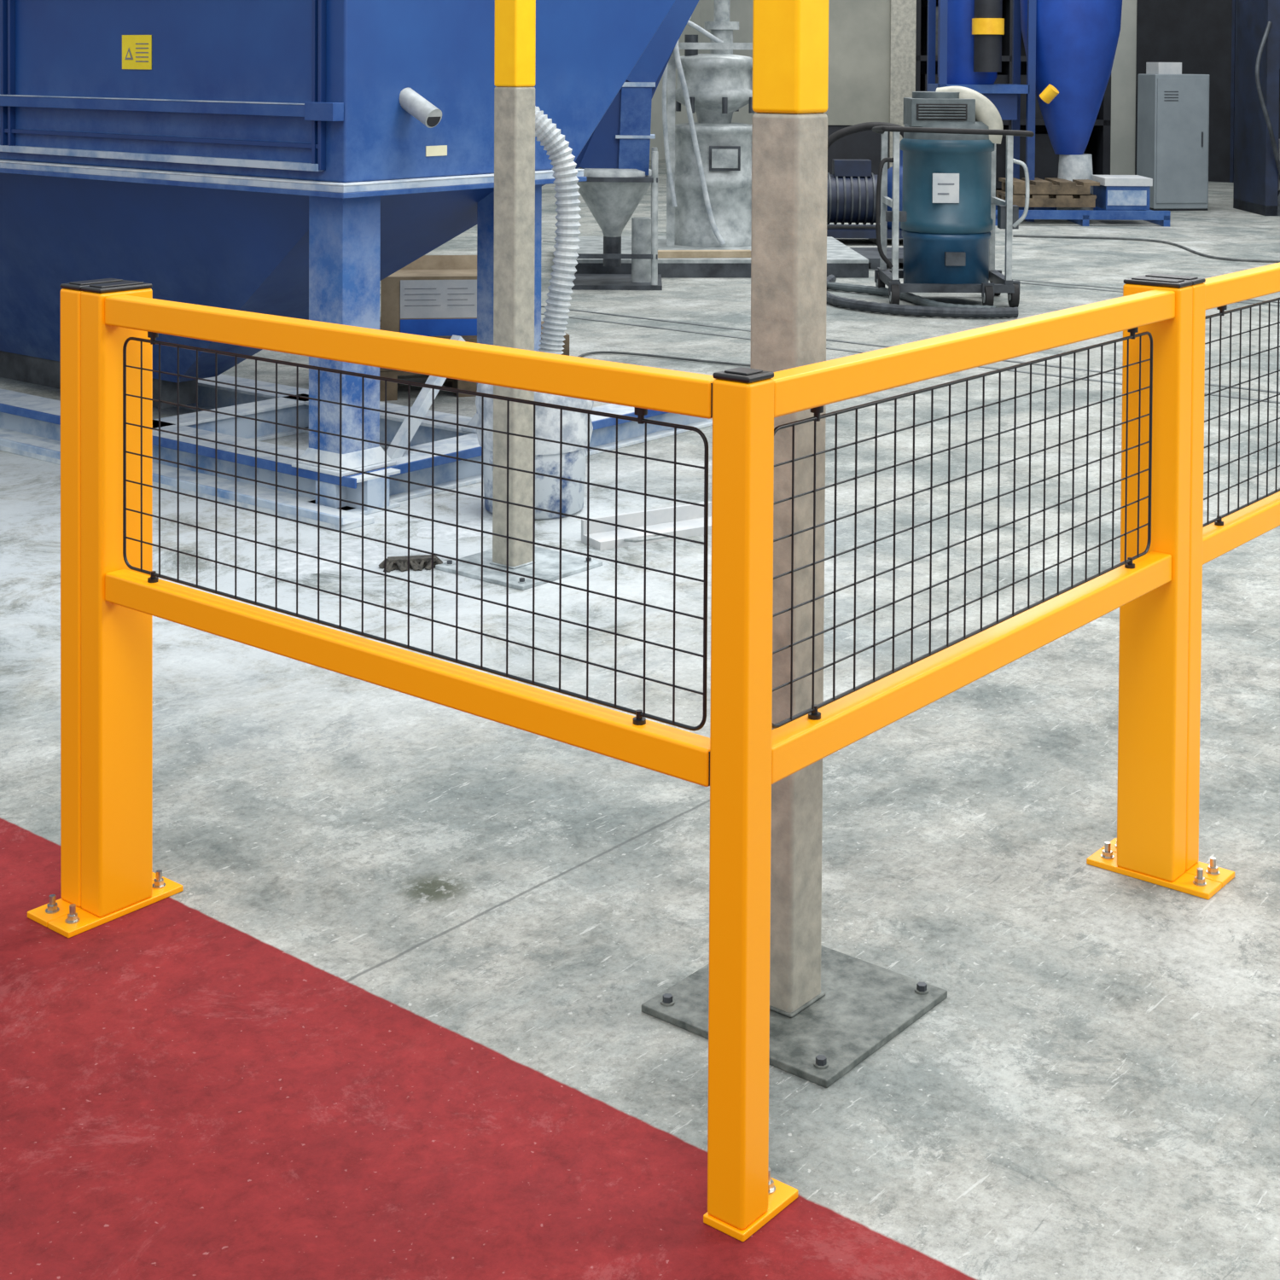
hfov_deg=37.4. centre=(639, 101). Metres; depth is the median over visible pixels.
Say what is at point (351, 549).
powder spill
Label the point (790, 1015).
weld seam
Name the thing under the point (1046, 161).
storage rack
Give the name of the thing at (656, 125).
wall
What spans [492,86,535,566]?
support column
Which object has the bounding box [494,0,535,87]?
shaft
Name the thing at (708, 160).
tank
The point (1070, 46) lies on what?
collector
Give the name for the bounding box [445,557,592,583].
bolts
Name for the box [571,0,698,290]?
hopper
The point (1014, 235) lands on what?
cable
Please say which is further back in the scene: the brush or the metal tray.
the metal tray
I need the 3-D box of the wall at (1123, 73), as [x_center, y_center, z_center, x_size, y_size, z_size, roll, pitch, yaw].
[11.876,-2.384,20.244,28.400,7.000,0.200,1,2,39]
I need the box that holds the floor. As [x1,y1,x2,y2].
[0,159,1279,1279]
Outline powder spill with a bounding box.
[259,518,492,574]
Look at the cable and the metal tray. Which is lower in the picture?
the metal tray
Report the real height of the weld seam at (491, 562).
0.006 m
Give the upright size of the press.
3.400 m
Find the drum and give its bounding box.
[475,383,593,519]
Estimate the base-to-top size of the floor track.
0.004 m
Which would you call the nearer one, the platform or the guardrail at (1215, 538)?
the guardrail at (1215, 538)
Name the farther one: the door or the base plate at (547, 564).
the door
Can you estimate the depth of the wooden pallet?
8.38 m
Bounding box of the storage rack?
[915,0,1111,190]
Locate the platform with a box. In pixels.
[575,236,903,277]
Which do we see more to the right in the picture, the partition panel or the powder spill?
the partition panel
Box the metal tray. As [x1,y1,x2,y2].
[581,501,711,550]
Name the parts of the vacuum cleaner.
tank, trolley frame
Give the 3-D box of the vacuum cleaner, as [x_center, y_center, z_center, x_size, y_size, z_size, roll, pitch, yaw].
[1.757,0.574,11.826,1.275,1.347,1.693,0,1,0]
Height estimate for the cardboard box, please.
0.330 m
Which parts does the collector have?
skid frame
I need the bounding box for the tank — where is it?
[662,0,756,246]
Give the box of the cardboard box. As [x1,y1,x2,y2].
[380,255,477,337]
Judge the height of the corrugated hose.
0.896 m
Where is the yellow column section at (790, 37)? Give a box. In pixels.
[752,0,828,113]
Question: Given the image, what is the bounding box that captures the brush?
[378,554,442,572]
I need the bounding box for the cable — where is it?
[577,234,1279,366]
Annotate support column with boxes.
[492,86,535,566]
[750,112,827,1012]
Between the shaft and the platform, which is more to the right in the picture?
the platform
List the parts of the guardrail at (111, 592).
joining post, plate, plate, post, rail, rail, corner post, corner plate, rail, rail, plate, post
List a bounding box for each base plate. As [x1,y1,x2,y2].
[435,546,602,590]
[641,945,947,1087]
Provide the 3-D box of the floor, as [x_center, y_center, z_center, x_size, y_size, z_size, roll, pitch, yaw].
[2.847,1.334,10.508,30.000,0.100,32.000,1,2,39]
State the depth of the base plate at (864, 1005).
2.96 m
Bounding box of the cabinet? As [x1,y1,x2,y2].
[1136,62,1209,210]
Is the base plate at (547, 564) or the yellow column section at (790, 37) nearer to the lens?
the yellow column section at (790, 37)
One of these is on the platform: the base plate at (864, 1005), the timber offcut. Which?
the timber offcut
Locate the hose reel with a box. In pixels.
[826,122,903,245]
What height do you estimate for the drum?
0.455 m
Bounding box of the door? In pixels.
[1134,0,1279,182]
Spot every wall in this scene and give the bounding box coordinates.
[649,0,701,160]
[701,0,1136,174]
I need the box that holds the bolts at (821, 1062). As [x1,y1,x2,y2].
[660,981,928,1069]
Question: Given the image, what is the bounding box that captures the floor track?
[379,240,1279,403]
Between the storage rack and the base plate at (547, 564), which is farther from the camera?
the storage rack
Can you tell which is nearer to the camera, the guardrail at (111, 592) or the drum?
the guardrail at (111, 592)
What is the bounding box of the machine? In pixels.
[0,0,712,530]
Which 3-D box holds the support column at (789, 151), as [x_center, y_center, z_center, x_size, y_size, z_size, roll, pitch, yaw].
[0.233,0.723,2.996,0.090,1.410,0.090,1,2,39]
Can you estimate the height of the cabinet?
1.500 m
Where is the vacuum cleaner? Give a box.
[826,86,1034,318]
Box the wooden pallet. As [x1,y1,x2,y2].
[379,316,569,401]
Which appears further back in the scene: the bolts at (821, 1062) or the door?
the door
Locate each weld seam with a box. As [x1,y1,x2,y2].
[489,560,535,569]
[769,990,825,1018]
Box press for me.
[1233,0,1279,215]
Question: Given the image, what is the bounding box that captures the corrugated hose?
[535,105,581,354]
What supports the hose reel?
on the floor
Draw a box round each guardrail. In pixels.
[27,276,1221,1241]
[1101,262,1279,887]
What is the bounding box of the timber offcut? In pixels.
[657,250,750,257]
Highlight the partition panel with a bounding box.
[823,0,916,174]
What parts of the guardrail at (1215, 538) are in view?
plate, post, rail, rail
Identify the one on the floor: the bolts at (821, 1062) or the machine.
the machine
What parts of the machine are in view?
frame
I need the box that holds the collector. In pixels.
[926,0,1170,226]

